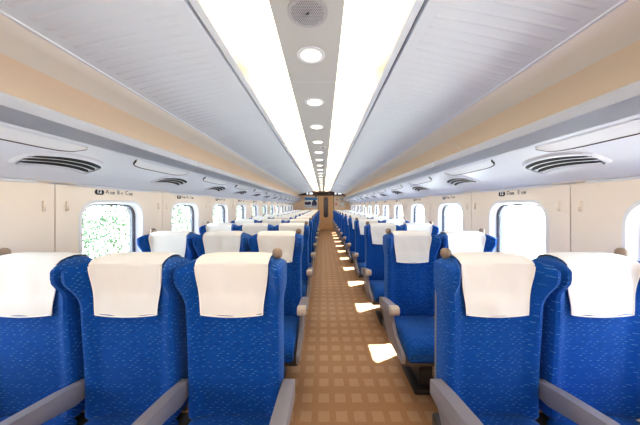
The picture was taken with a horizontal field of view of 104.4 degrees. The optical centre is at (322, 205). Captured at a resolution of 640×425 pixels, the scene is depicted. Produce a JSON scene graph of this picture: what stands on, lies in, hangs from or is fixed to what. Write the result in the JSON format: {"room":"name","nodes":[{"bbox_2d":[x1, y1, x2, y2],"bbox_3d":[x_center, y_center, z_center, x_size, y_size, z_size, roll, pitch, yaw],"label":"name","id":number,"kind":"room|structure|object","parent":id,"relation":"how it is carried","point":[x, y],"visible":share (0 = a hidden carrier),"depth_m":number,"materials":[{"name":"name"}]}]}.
{"room":"train carriage","nodes":[
{"label":"train carriage","id":0,"kind":"room"},
{"bbox_2d":[0,177,293,253],"bbox_3d":[-1.707,0.600,6.575,0.038,1.560,16.350,0,0,0],"label":"wall","id":1,"kind":"structure","parent":0,"point":[24,227],"depth_m":1.58,"materials":[{"name":"beige plastic"}]},
{"bbox_2d":[42,201,47,211],"bbox_3d":[-1.680,0.002,1.500,0.017,0.066,0.020,0,0,0],"label":"coat hook","id":2,"kind":"object","parent":1,"relation":"attached to","point":[44,203],"visible":1,"depth_m":1.50,"materials":[{"name":"beige plastic"}]},
{"bbox_2d":[66,201,69,210],"bbox_3d":[-1.680,0.002,1.635,0.017,0.066,0.020,0,0,0],"label":"coat hook","id":3,"kind":"object","parent":1,"relation":"attached to","point":[67,202],"visible":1,"depth_m":1.63,"materials":[{"name":"beige plastic"}]},
{"bbox_2d":[79,200,142,253],"bbox_3d":[-1.730,0.279,2.030,0.080,0.653,0.624,0,0,0],"label":"window","id":4,"kind":"structure","parent":1,"relation":"in","point":[135,211],"depth_m":2.26,"materials":[{"name":"white plastic"}]},
{"bbox_2d":[92,189,133,196],"bbox_3d":[-1.698,-0.104,2.030,0.003,0.052,0.410,0,0,0],"label":"sign","id":5,"kind":"object","parent":1,"relation":"attached to","point":[97,192],"visible":1,"depth_m":2.00,"materials":[{"name":"beige plastic"}]},
{"bbox_2d":[0,178,294,203],"bbox_3d":[-1.696,-0.142,6.720,0.016,0.014,16.635,0,0,0],"label":"trim","id":6,"kind":"structure","parent":1,"relation":"attached to","point":[2,179],"depth_m":1.88,"materials":[{"name":"white plastic"}]},
{"bbox_2d":[0,91,301,202],"bbox_3d":[-1.455,-0.292,6.575,0.480,0.284,16.350,0,0,0],"label":"luggage rack","id":7,"kind":"object","parent":1,"relation":"attached to","point":[25,126],"visible":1,"depth_m":1.55,"materials":[{"name":"white plastic"}]},
{"bbox_2d":[7,151,104,173],"bbox_3d":[-1.504,-0.256,1.460,0.188,0.087,0.444,0,0,0],"label":"air vent","id":8,"kind":"object","parent":7,"relation":"attached to","point":[81,164],"visible":1,"depth_m":1.39,"materials":[{"name":"white plastic"}]},
{"bbox_2d":[151,176,188,185],"bbox_3d":[-1.504,-0.256,2.500,0.188,0.087,0.444,0,0,0],"label":"air vent","id":9,"kind":"object","parent":7,"relation":"attached to","point":[175,180],"visible":1,"depth_m":2.44,"materials":[{"name":"white plastic"}]},
{"bbox_2d":[205,185,226,191],"bbox_3d":[-1.504,-0.256,3.540,0.188,0.087,0.444,0,0,0],"label":"air vent","id":10,"kind":"object","parent":7,"relation":"attached to","point":[217,188],"visible":0.99,"depth_m":3.48,"materials":[{"name":"white plastic"}]},
{"bbox_2d":[233,190,247,194],"bbox_3d":[-1.504,-0.256,4.580,0.188,0.087,0.444,0,0,0],"label":"air vent","id":11,"kind":"object","parent":7,"relation":"attached to","point":[240,192],"visible":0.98,"depth_m":4.53,"materials":[{"name":"white plastic"}]},
{"bbox_2d":[171,202,198,233],"bbox_3d":[-1.730,0.279,3.070,0.080,0.653,0.624,0,0,0],"label":"window","id":12,"kind":"structure","parent":1,"relation":"in","point":[194,212],"depth_m":3.30,"materials":[{"name":"white plastic"}]},
{"bbox_2d":[176,195,193,199],"bbox_3d":[-1.698,-0.104,3.070,0.003,0.052,0.410,0,0,0],"label":"sign","id":13,"kind":"object","parent":1,"relation":"attached to","point":[182,197],"visible":1,"depth_m":3.04,"materials":[{"name":"beige plastic"}]},
{"bbox_2d":[212,203,227,222],"bbox_3d":[-1.730,0.279,4.110,0.080,0.653,0.624,0,0,0],"label":"window","id":14,"kind":"structure","parent":1,"relation":"in","point":[224,207],"depth_m":4.34,"materials":[{"name":"white plastic"}]},
{"bbox_2d":[215,198,224,200],"bbox_3d":[-1.698,-0.104,4.110,0.003,0.052,0.410,0,0,0],"label":"sign","id":15,"kind":"object","parent":1,"relation":"attached to","point":[216,199],"visible":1,"depth_m":4.09,"materials":[{"name":"beige plastic"}]},
{"bbox_2d":[236,204,245,218],"bbox_3d":[-1.730,0.279,5.150,0.080,0.653,0.624,0,0,0],"label":"window","id":16,"kind":"structure","parent":1,"relation":"in","point":[243,207],"depth_m":5.38,"materials":[{"name":"white plastic"}]},
{"bbox_2d":[251,204,257,217],"bbox_3d":[-1.730,0.279,6.190,0.080,0.653,0.624,0,0,0],"label":"window","id":17,"kind":"structure","parent":1,"relation":"in","point":[254,205],"depth_m":6.42,"materials":[{"name":"white"}]},
{"bbox_2d":[262,204,266,215],"bbox_3d":[-1.730,0.279,7.230,0.080,0.653,0.624,0,0,0],"label":"window","id":18,"kind":"structure","parent":1,"relation":"in","point":[264,205],"depth_m":7.46,"materials":[{"name":"white"}]},
{"bbox_2d":[83,229,541,424],"bbox_3d":[-0.065,1.410,6.575,3.470,0.060,16.550,0,0,0],"label":"floor","id":19,"kind":"structure","parent":0,"point":[349,371],"depth_m":2.17,"materials":[{"name":"brown carpet"}]},
{"bbox_2d":[0,248,92,424],"bbox_3d":[-1.335,0.790,0.947,0.513,1.180,0.708,0,0,0],"label":"seat","id":20,"kind":"object","parent":19,"relation":"on","point":[42,377],"visible":0.92,"depth_m":1.12,"materials":[{"name":"fabric"}]},
{"bbox_2d":[0,416,76,424],"bbox_3d":[-1.335,0.979,0.867,0.412,0.133,0.547,0,0,0],"label":"seat cushion","id":21,"kind":"object","parent":20,"relation":"on","point":[58,420],"depth_m":1.12,"materials":[{"name":"fabric"}]},
{"bbox_2d":[61,252,191,424],"bbox_3d":[-0.858,0.801,0.947,0.488,1.158,0.708,0,0,0],"label":"seat","id":22,"kind":"object","parent":19,"relation":"on","point":[133,312],"visible":0.96,"depth_m":1.11,"materials":[{"name":"fabric"}]},
{"bbox_2d":[84,416,177,424],"bbox_3d":[-0.870,0.979,0.867,0.412,0.133,0.547,0,0,0],"label":"seat cushion","id":23,"kind":"object","parent":22,"relation":"on","point":[93,420],"depth_m":1.11,"materials":[{"name":"fabric"}]},
{"bbox_2d":[137,228,198,260],"bbox_3d":[-1.335,0.790,1.987,0.513,1.180,0.708,0,0,0],"label":"seat","id":24,"kind":"object","parent":19,"relation":"on","point":[178,242],"visible":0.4,"depth_m":2.15,"materials":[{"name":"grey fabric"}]},
{"bbox_2d":[199,221,237,234],"bbox_3d":[-1.335,0.790,3.027,0.513,1.180,0.708,0,0,0],"label":"seat","id":25,"kind":"object","parent":19,"relation":"on","point":[209,226],"visible":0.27,"depth_m":3.19,"materials":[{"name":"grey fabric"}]},
{"bbox_2d":[193,231,251,257],"bbox_3d":[-0.858,0.801,1.987,0.488,1.158,0.708,0,0,0],"label":"seat","id":26,"kind":"object","parent":19,"relation":"on","point":[210,241],"visible":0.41,"depth_m":2.14,"materials":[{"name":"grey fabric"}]},
{"bbox_2d":[173,248,294,424],"bbox_3d":[-0.380,0.790,0.946,0.509,1.180,0.710,0,0,0],"label":"seat","id":27,"kind":"object","parent":19,"relation":"on","point":[234,301],"visible":1,"depth_m":1.12,"materials":[{"name":"fabric"}]},
{"bbox_2d":[188,416,270,424],"bbox_3d":[-0.403,0.979,0.867,0.412,0.133,0.547,0,0,0],"label":"seat cushion","id":28,"kind":"object","parent":27,"relation":"on","point":[196,420],"depth_m":1.11,"materials":[{"name":"fabric"}]},
{"bbox_2d":[230,218,258,225],"bbox_3d":[-1.335,0.790,4.067,0.513,1.180,0.708,0,0,0],"label":"seat","id":29,"kind":"object","parent":19,"relation":"on","point":[236,221],"visible":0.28,"depth_m":4.23,"materials":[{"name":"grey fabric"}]},
{"bbox_2d":[236,223,273,234],"bbox_3d":[-0.858,0.801,3.027,0.488,1.158,0.708,0,0,0],"label":"seat","id":30,"kind":"object","parent":19,"relation":"on","point":[249,228],"visible":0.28,"depth_m":3.19,"materials":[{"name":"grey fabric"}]},
{"bbox_2d":[249,215,270,220],"bbox_3d":[-1.335,0.790,5.107,0.513,1.180,0.708,0,0,0],"label":"seat","id":31,"kind":"object","parent":19,"relation":"on","point":[259,218],"visible":0.17,"depth_m":5.27,"materials":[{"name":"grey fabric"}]},
{"bbox_2d":[258,219,285,225],"bbox_3d":[-0.858,0.801,4.067,0.488,1.158,0.708,0,0,0],"label":"seat","id":32,"kind":"object","parent":19,"relation":"on","point":[274,222],"visible":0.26,"depth_m":4.23,"materials":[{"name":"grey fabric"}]},
{"bbox_2d":[248,228,307,378],"bbox_3d":[-0.380,0.790,1.986,0.509,1.180,0.710,0,0,0],"label":"seat","id":33,"kind":"object","parent":19,"relation":"on","point":[290,243],"visible":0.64,"depth_m":2.14,"materials":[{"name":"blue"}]},
{"bbox_2d":[284,316,299,362],"bbox_3d":[-0.403,0.979,1.907,0.412,0.133,0.547,0,0,0],"label":"seat cushion","id":34,"kind":"object","parent":33,"relation":"on","point":[291,323],"depth_m":1.77,"materials":[{"name":"fabric"}]},
{"bbox_2d":[271,216,292,220],"bbox_3d":[-0.858,0.801,5.107,0.488,1.158,0.708,0,0,0],"label":"seat","id":35,"kind":"object","parent":19,"relation":"on","point":[285,218],"visible":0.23,"depth_m":5.27,"materials":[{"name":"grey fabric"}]},
{"bbox_2d":[273,221,312,302],"bbox_3d":[-0.380,0.790,3.026,0.509,1.180,0.710,0,0,0],"label":"seat","id":36,"kind":"object","parent":19,"relation":"on","point":[307,272],"visible":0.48,"depth_m":3.18,"materials":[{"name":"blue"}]},
{"bbox_2d":[302,280,307,296],"bbox_3d":[-0.403,0.979,2.946,0.412,0.133,0.547,0,0,0],"label":"seat cushion","id":37,"kind":"object","parent":36,"relation":"on","point":[304,282],"depth_m":2.84,"materials":[{"name":"fabric"}]},
{"bbox_2d":[286,218,315,276],"bbox_3d":[-0.380,0.790,4.066,0.509,1.180,0.710,0,0,0],"label":"seat","id":38,"kind":"object","parent":19,"relation":"on","point":[312,256],"visible":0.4,"depth_m":4.23,"materials":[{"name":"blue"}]},
{"bbox_2d":[294,215,316,260],"bbox_3d":[-0.380,0.790,5.106,0.509,1.180,0.710,0,0,0],"label":"seat","id":39,"kind":"object","parent":19,"relation":"on","point":[314,245],"visible":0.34,"depth_m":5.27,"materials":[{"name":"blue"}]},
{"bbox_2d":[301,214,317,249],"bbox_3d":[-0.380,0.790,6.146,0.509,1.180,0.710,0,0,0],"label":"seat","id":40,"kind":"object","parent":19,"relation":"on","point":[315,237],"visible":0.23,"depth_m":6.31,"materials":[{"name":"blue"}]},
{"bbox_2d":[303,213,318,242],"bbox_3d":[-0.380,0.790,7.186,0.509,1.180,0.710,0,0,0],"label":"seat","id":41,"kind":"object","parent":19,"relation":"on","point":[317,233],"visible":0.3,"depth_m":7.35,"materials":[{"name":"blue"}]},
{"bbox_2d":[336,211,341,243],"bbox_3d":[0.760,0.790,9.266,0.534,1.180,0.710,0,0,0],"label":"seat","id":42,"kind":"object","parent":19,"relation":"on","point":[337,227],"visible":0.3,"depth_m":9.39,"materials":[{"name":"blue fabric"}]},
{"bbox_2d":[335,211,344,239],"bbox_3d":[0.760,0.790,10.306,0.534,1.180,0.710,0,0,0],"label":"seat","id":43,"kind":"object","parent":19,"relation":"on","point":[336,224],"visible":0.31,"depth_m":10.46,"materials":[{"name":"blue fabric"}]},
{"bbox_2d":[338,212,348,247],"bbox_3d":[0.760,0.790,8.226,0.534,1.180,0.710,0,0,0],"label":"seat","id":44,"kind":"object","parent":19,"relation":"on","point":[340,213],"visible":0.25,"depth_m":8.39,"materials":[{"name":"blue fabric"}]},
{"bbox_2d":[340,213,355,254],"bbox_3d":[0.760,0.790,7.186,0.534,1.180,0.710,0,0,0],"label":"seat","id":45,"kind":"object","parent":19,"relation":"on","point":[342,234],"visible":0.35,"depth_m":7.34,"materials":[{"name":"blue fabric"}]},
{"bbox_2d":[342,214,359,262],"bbox_3d":[0.760,0.790,6.146,0.534,1.180,0.710,0,0,0],"label":"seat","id":46,"kind":"object","parent":19,"relation":"on","point":[345,239],"visible":0.34,"depth_m":6.31,"materials":[{"name":"blue fabric"}]},
{"bbox_2d":[346,215,369,274],"bbox_3d":[0.760,0.790,5.106,0.534,1.180,0.710,0,0,0],"label":"seat","id":47,"kind":"object","parent":19,"relation":"on","point":[350,246],"visible":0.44,"depth_m":5.27,"materials":[{"name":"blue fabric"}]},
{"bbox_2d":[352,218,381,292],"bbox_3d":[0.760,0.790,4.066,0.534,1.180,0.710,0,0,0],"label":"seat","id":48,"kind":"object","parent":19,"relation":"on","point":[358,256],"visible":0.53,"depth_m":4.23,"materials":[{"name":"blue fabric"}]},
{"bbox_2d":[357,262,364,274],"bbox_3d":[0.770,0.979,3.986,0.412,0.133,0.547,0,0,0],"label":"seat cushion","id":49,"kind":"object","parent":48,"relation":"on","point":[360,265],"depth_m":3.83,"materials":[{"name":"fabric"}]},
{"bbox_2d":[364,214,378,217],"bbox_3d":[1.247,0.790,6.147,0.488,1.180,0.708,0,0,0],"label":"seat","id":50,"kind":"object","parent":19,"relation":"on","point":[367,216],"visible":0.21,"depth_m":6.31,"materials":[{"name":"blue"}]},
{"bbox_2d":[370,215,391,220],"bbox_3d":[1.247,0.790,5.107,0.488,1.180,0.708,0,0,0],"label":"seat","id":51,"kind":"object","parent":19,"relation":"on","point":[380,218],"visible":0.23,"depth_m":5.27,"materials":[{"name":"blue"}]},
{"bbox_2d":[361,221,401,325],"bbox_3d":[0.760,0.790,3.026,0.534,1.180,0.710,0,0,0],"label":"seat","id":52,"kind":"object","parent":19,"relation":"on","point":[373,272],"visible":0.58,"depth_m":3.19,"materials":[{"name":"blue fabric"}]},
{"bbox_2d":[369,280,383,301],"bbox_3d":[0.770,0.979,2.946,0.412,0.133,0.547,0,0,0],"label":"seat cushion","id":53,"kind":"object","parent":52,"relation":"on","point":[376,287],"depth_m":2.78,"materials":[{"name":"fabric"}]},
{"bbox_2d":[381,218,409,225],"bbox_3d":[1.247,0.790,4.067,0.488,1.180,0.708,0,0,0],"label":"seat","id":54,"kind":"object","parent":19,"relation":"on","point":[398,222],"visible":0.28,"depth_m":4.23,"materials":[{"name":"blue"}]},
{"bbox_2d":[379,228,440,394],"bbox_3d":[0.760,0.790,1.986,0.534,1.180,0.710,0,0,0],"label":"seat","id":55,"kind":"object","parent":19,"relation":"on","point":[407,304],"visible":0.9,"depth_m":2.14,"materials":[{"name":"blue fabric"}]},
{"bbox_2d":[394,315,434,362],"bbox_3d":[0.770,0.979,1.907,0.412,0.133,0.547,0,0,0],"label":"seat cushion","id":56,"kind":"object","parent":55,"relation":"on","point":[415,333],"depth_m":1.75,"materials":[{"name":"fabric"}]},
{"bbox_2d":[400,221,438,317],"bbox_3d":[1.247,0.790,3.027,0.488,1.180,0.708,0,0,0],"label":"seat","id":57,"kind":"object","parent":19,"relation":"on","point":[429,227],"visible":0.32,"depth_m":3.19,"materials":[{"name":"blue"}]},
{"bbox_2d":[434,228,496,318],"bbox_3d":[1.247,0.790,1.987,0.488,1.180,0.708,0,0,0],"label":"seat","id":58,"kind":"object","parent":19,"relation":"on","point":[456,241],"visible":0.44,"depth_m":2.15,"materials":[{"name":"blue"}]},
{"bbox_2d":[430,248,619,424],"bbox_3d":[0.760,0.790,0.946,0.534,1.180,0.710,0,0,0],"label":"seat","id":59,"kind":"object","parent":19,"relation":"on","point":[489,305],"visible":1,"depth_m":1.11,"materials":[{"name":"fabric"}]},
{"bbox_2d":[477,416,539,424],"bbox_3d":[0.770,0.979,0.867,0.412,0.133,0.547,0,0,0],"label":"seat cushion","id":60,"kind":"object","parent":59,"relation":"on","point":[486,420],"depth_m":1.11,"materials":[{"name":"fabric"}]},
{"bbox_2d":[531,248,639,424],"bbox_3d":[1.247,0.790,0.947,0.488,1.180,0.708,0,0,0],"label":"seat","id":61,"kind":"object","parent":19,"relation":"on","point":[590,338],"visible":0.88,"depth_m":1.12,"materials":[{"name":"fabric"}]},
{"bbox_2d":[547,416,639,424],"bbox_3d":[1.235,0.979,0.867,0.412,0.133,0.547,0,0,0],"label":"seat cushion","id":62,"kind":"object","parent":61,"relation":"on","point":[554,420],"depth_m":1.12,"materials":[{"name":"fabric"}]},
{"bbox_2d":[0,0,639,196],"bbox_3d":[-0.065,-0.517,6.575,3.630,0.735,16.350,0,0,0],"label":"ceiling","id":63,"kind":"structure","parent":0,"point":[457,75],"depth_m":1.32,"materials":[{"name":"white plastic"}]},
{"bbox_2d":[200,0,285,69],"bbox_3d":[-0.357,-0.831,-0.052,0.278,0.020,3.092,0,0,0],"label":"recessed light","id":64,"kind":"object","parent":63,"relation":"in","point":[247,28],"visible":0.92,"depth_m":1.17,"materials":[{"name":"white plastic"}]},
{"bbox_2d":[241,68,310,161],"bbox_3d":[-0.357,-0.831,3.043,0.278,0.020,3.090,0,0,0],"label":"recessed light","id":65,"kind":"object","parent":63,"relation":"in","point":[273,88],"visible":0.84,"depth_m":2.01,"materials":[{"name":"white plastic"}]},
{"bbox_2d":[296,161,315,179],"bbox_3d":[-0.357,-0.831,6.140,0.278,0.020,3.096,0,0,0],"label":"recessed light","id":66,"kind":"object","parent":63,"relation":"in","point":[306,167],"visible":0.82,"depth_m":5.58,"materials":[{"name":"white plastic"}]},
{"bbox_2d":[287,0,327,27],"bbox_3d":[-0.065,-0.818,1.050,0.172,0.007,0.172,0,0,0],"label":"ceiling speaker","id":67,"kind":"object","parent":63,"relation":"attached to","point":[304,13],"visible":1,"depth_m":1.04,"materials":[{"name":"grey metal"}]},
{"bbox_2d":[291,1,323,24],"bbox_3d":[-0.065,-0.817,1.050,0.151,0.006,0.151,0,0,0],"label":"grille","id":68,"kind":"object","parent":67,"relation":"attached to","point":[302,12],"depth_m":1.04,"materials":[{"name":"grey metal"}]},
{"bbox_2d":[297,46,324,63],"bbox_3d":[-0.065,-0.818,1.347,0.152,0.007,0.152,0,0,0],"label":"recessed light","id":69,"kind":"object","parent":63,"relation":"in","point":[308,54],"visible":1,"depth_m":1.34,"materials":[{"name":"white"}]},
{"bbox_2d":[301,49,320,61],"bbox_3d":[-0.065,-0.817,1.347,0.131,0.006,0.131,0,0,0],"label":"diffuser","id":70,"kind":"object","parent":69,"relation":"attached to","point":[307,55],"depth_m":1.34,"materials":[{"name":"white plastic"}]},
{"bbox_2d":[307,179,317,186],"bbox_3d":[-0.357,-0.831,9.235,0.278,0.020,3.086,0,0,0],"label":"recessed light","id":71,"kind":"object","parent":63,"relation":"in","point":[313,183],"visible":0.89,"depth_m":8.71,"materials":[{"name":"white plastic"}]},
{"bbox_2d":[305,98,323,105],"bbox_3d":[-0.065,-0.818,1.957,0.152,0.007,0.152,0,0,0],"label":"recessed light","id":72,"kind":"object","parent":63,"relation":"in","point":[311,101],"visible":1,"depth_m":1.95,"materials":[{"name":"white"}]},
{"bbox_2d":[308,100,321,104],"bbox_3d":[-0.065,-0.817,1.957,0.131,0.006,0.131,0,0,0],"label":"diffuser","id":73,"kind":"object","parent":72,"relation":"attached to","point":[310,102],"depth_m":1.95,"materials":[{"name":"white plastic"}]},
{"bbox_2d":[309,124,323,128],"bbox_3d":[-0.065,-0.818,2.567,0.152,0.007,0.152,0,0,0],"label":"recessed light","id":74,"kind":"object","parent":63,"relation":"in","point":[315,126],"visible":1,"depth_m":2.54,"materials":[{"name":"white"}]},
{"bbox_2d":[312,140,323,143],"bbox_3d":[-0.065,-0.818,3.177,0.152,0.007,0.152,0,0,0],"label":"recessed light","id":75,"kind":"object","parent":63,"relation":"in","point":[316,141],"visible":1,"depth_m":3.18,"materials":[{"name":"white plastic"}]},
{"bbox_2d":[299,191,344,195],"bbox_3d":[-0.065,-0.725,13.791,2.600,0.310,0.318,0,0,0],"label":"beam","id":76,"kind":"structure","parent":63,"relation":"attached to","point":[313,193],"depth_m":13.73,"materials":[{"name":"brown"}]},
{"bbox_2d":[325,179,334,186],"bbox_3d":[0.227,-0.831,9.235,0.278,0.020,3.086,0,0,0],"label":"recessed light","id":77,"kind":"object","parent":63,"relation":"in","point":[329,183],"visible":0.95,"depth_m":9.05,"materials":[{"name":"white plastic"}]},
{"bbox_2d":[326,161,342,179],"bbox_3d":[0.227,-0.831,6.140,0.278,0.020,3.096,0,0,0],"label":"recessed light","id":78,"kind":"object","parent":63,"relation":"in","point":[333,168],"visible":0.84,"depth_m":5.58,"materials":[{"name":"white plastic"}]},
{"bbox_2d":[328,68,382,161],"bbox_3d":[0.227,-0.831,3.043,0.278,0.020,3.090,0,0,0],"label":"recessed light","id":79,"kind":"object","parent":63,"relation":"in","point":[354,90],"visible":0.87,"depth_m":2.01,"materials":[{"name":"white plastic"}]},
{"bbox_2d":[338,0,413,69],"bbox_3d":[0.227,-0.831,-0.052,0.278,0.020,3.092,0,0,0],"label":"recessed light","id":80,"kind":"object","parent":63,"relation":"in","point":[371,29],"visible":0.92,"depth_m":1.17,"materials":[{"name":"white plastic"}]},
{"bbox_2d":[294,196,348,228],"bbox_3d":[0.000,0.280,14.780,3.600,2.400,0.060,0,0,0],"label":"wall","id":81,"kind":"structure","parent":0,"point":[300,205],"depth_m":14.75,"materials":[{"name":"beige plastic"}]},
{"bbox_2d":[305,197,316,207],"bbox_3d":[-0.710,-0.210,14.746,0.760,0.600,0.010,0,0,0],"label":"poster","id":82,"kind":"object","parent":81,"relation":"attached to","point":[310,202],"visible":1,"depth_m":14.74,"materials":[{"name":"white paper"}]},
{"bbox_2d":[318,196,332,228],"bbox_3d":[0.175,0.380,14.784,0.890,2.000,0.043,0,0,0],"label":"door","id":83,"kind":"structure","parent":81,"relation":"in","point":[325,203],"depth_m":14.77,"materials":[{"name":"brown wood"}]},
{"bbox_2d":[334,197,344,206],"bbox_3d":[0.990,-0.220,14.745,0.620,0.580,0.012,0,0,0],"label":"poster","id":84,"kind":"object","parent":81,"relation":"attached to","point":[338,202],"visible":0.94,"depth_m":14.74,"materials":[{"name":"beige"}]},
{"bbox_2d":[349,176,639,421],"bbox_3d":[1.577,0.600,6.575,0.038,1.560,16.350,0,0,0],"label":"wall","id":85,"kind":"structure","parent":0,"point":[598,228],"depth_m":1.55,"materials":[{"name":"beige plastic"}]},
{"bbox_2d":[368,205,371,214],"bbox_3d":[1.600,0.279,8.270,0.080,0.653,0.624,0,0,0],"label":"window","id":86,"kind":"structure","parent":85,"relation":"in","point":[369,206],"depth_m":8.50,"materials":[{"name":"white glass"}]},
{"bbox_2d":[374,204,378,214],"bbox_3d":[1.600,0.279,7.230,0.080,0.653,0.624,0,0,0],"label":"window","id":87,"kind":"structure","parent":85,"relation":"in","point":[376,205],"depth_m":7.46,"materials":[{"name":"white"}]},
{"bbox_2d":[383,204,388,215],"bbox_3d":[1.600,0.279,6.190,0.080,0.653,0.624,0,0,0],"label":"window","id":88,"kind":"structure","parent":85,"relation":"in","point":[384,205],"depth_m":6.42,"materials":[{"name":"white"}]},
{"bbox_2d":[394,204,402,218],"bbox_3d":[1.600,0.279,5.150,0.080,0.653,0.624,0,0,0],"label":"window","id":89,"kind":"structure","parent":85,"relation":"in","point":[396,207],"depth_m":5.38,"materials":[{"name":"white plastic"}]},
{"bbox_2d":[411,203,424,222],"bbox_3d":[1.600,0.279,4.110,0.080,0.653,0.624,0,0,0],"label":"window","id":90,"kind":"structure","parent":85,"relation":"in","point":[414,206],"depth_m":4.34,"materials":[{"name":"white plastic"}]},
{"bbox_2d":[442,195,458,199],"bbox_3d":[1.568,-0.104,3.070,0.003,0.052,0.410,0,0,0],"label":"sign","id":91,"kind":"object","parent":85,"relation":"attached to","point":[451,197],"visible":1,"depth_m":3.05,"materials":[{"name":"beige plastic"}]},
{"bbox_2d":[438,202,463,233],"bbox_3d":[1.600,0.279,3.070,0.080,0.653,0.624,0,0,0],"label":"window","id":92,"kind":"structure","parent":85,"relation":"in","point":[442,208],"depth_m":3.30,"materials":[{"name":"white plastic"}]},
{"bbox_2d":[341,80,639,202],"bbox_3d":[1.325,-0.292,6.575,0.480,0.284,16.350,0,0,0],"label":"luggage rack","id":93,"kind":"object","parent":85,"relation":"attached to","point":[607,125],"visible":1,"depth_m":1.39,"materials":[{"name":"white plastic"}]},
{"bbox_2d":[391,190,405,194],"bbox_3d":[1.374,-0.256,4.580,0.188,0.087,0.444,0,0,0],"label":"air vent","id":94,"kind":"object","parent":93,"relation":"attached to","point":[398,192],"visible":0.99,"depth_m":4.52,"materials":[{"name":"white plastic"}]},
{"bbox_2d":[411,185,431,191],"bbox_3d":[1.374,-0.256,3.540,0.188,0.087,0.444,0,0,0],"label":"air vent","id":95,"kind":"object","parent":93,"relation":"attached to","point":[419,188],"visible":0.98,"depth_m":3.48,"materials":[{"name":"white plastic"}]},
{"bbox_2d":[445,176,480,185],"bbox_3d":[1.374,-0.256,2.500,0.188,0.087,0.444,0,0,0],"label":"air vent","id":96,"kind":"object","parent":93,"relation":"attached to","point":[454,180],"visible":1,"depth_m":2.44,"materials":[{"name":"white plastic"}]},
{"bbox_2d":[522,151,612,173],"bbox_3d":[1.374,-0.256,1.460,0.188,0.087,0.444,0,0,0],"label":"air vent","id":97,"kind":"object","parent":93,"relation":"attached to","point":[545,163],"visible":1,"depth_m":1.39,"materials":[{"name":"white plastic"}]},
{"bbox_2d":[349,176,639,203],"bbox_3d":[1.566,-0.142,6.720,0.016,0.014,16.635,0,0,0],"label":"trim","id":98,"kind":"structure","parent":85,"relation":"attached to","point":[632,177],"depth_m":1.77,"materials":[{"name":"white plastic"}]},
{"bbox_2d":[497,189,535,196],"bbox_3d":[1.568,-0.104,2.030,0.003,0.052,0.410,0,0,0],"label":"sign","id":99,"kind":"object","parent":85,"relation":"attached to","point":[524,192],"visible":1,"depth_m":2.00,"materials":[{"name":"beige plastic"}]},
{"bbox_2d":[489,200,548,252],"bbox_3d":[1.600,0.279,2.030,0.080,0.653,0.624,0,0,0],"label":"window","id":100,"kind":"structure","parent":85,"relation":"in","point":[496,210],"depth_m":2.26,"materials":[{"name":"white plastic"}]},
{"bbox_2d":[556,201,560,210],"bbox_3d":[1.550,0.002,1.635,0.017,0.066,0.020,0,0,0],"label":"coat hook","id":101,"kind":"object","parent":85,"relation":"attached to","point":[558,207],"visible":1,"depth_m":1.63,"materials":[{"name":"beige plastic"}]},
{"bbox_2d":[577,201,581,211],"bbox_3d":[1.550,0.002,1.500,0.017,0.066,0.020,0,0,0],"label":"coat hook","id":102,"kind":"object","parent":85,"relation":"attached to","point":[579,207],"visible":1,"depth_m":1.50,"materials":[{"name":"beige plastic"}]},
{"bbox_2d":[622,200,639,260],"bbox_3d":[1.600,0.279,0.990,0.080,0.653,0.624,0,0,0],"label":"window","id":103,"kind":"structure","parent":85,"relation":"in","point":[630,220],"depth_m":1.26,"materials":[{"name":"white"}]},
{"label":"outside","id":104,"kind":"structure","parent":0,"visible":0},
{"bbox_2d":[82,212,544,258],"bbox_3d":[0.000,2.630,20.000,160.000,0.100,160.000,0,0,0],"label":"ground","id":105,"kind":"structure","parent":104,"point":[521,223],"depth_m":28.43,"materials":[{"name":"white"}]},
{"bbox_2d":[82,206,270,258],"bbox_3d":[-7.508,0.711,16.000,2.968,3.856,36.111,0,0,0],"label":"hedge","id":106,"kind":"object","parent":105,"relation":"on","point":[114,219],"visible":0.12,"depth_m":8.20,"materials":[{"name":"green plant"}]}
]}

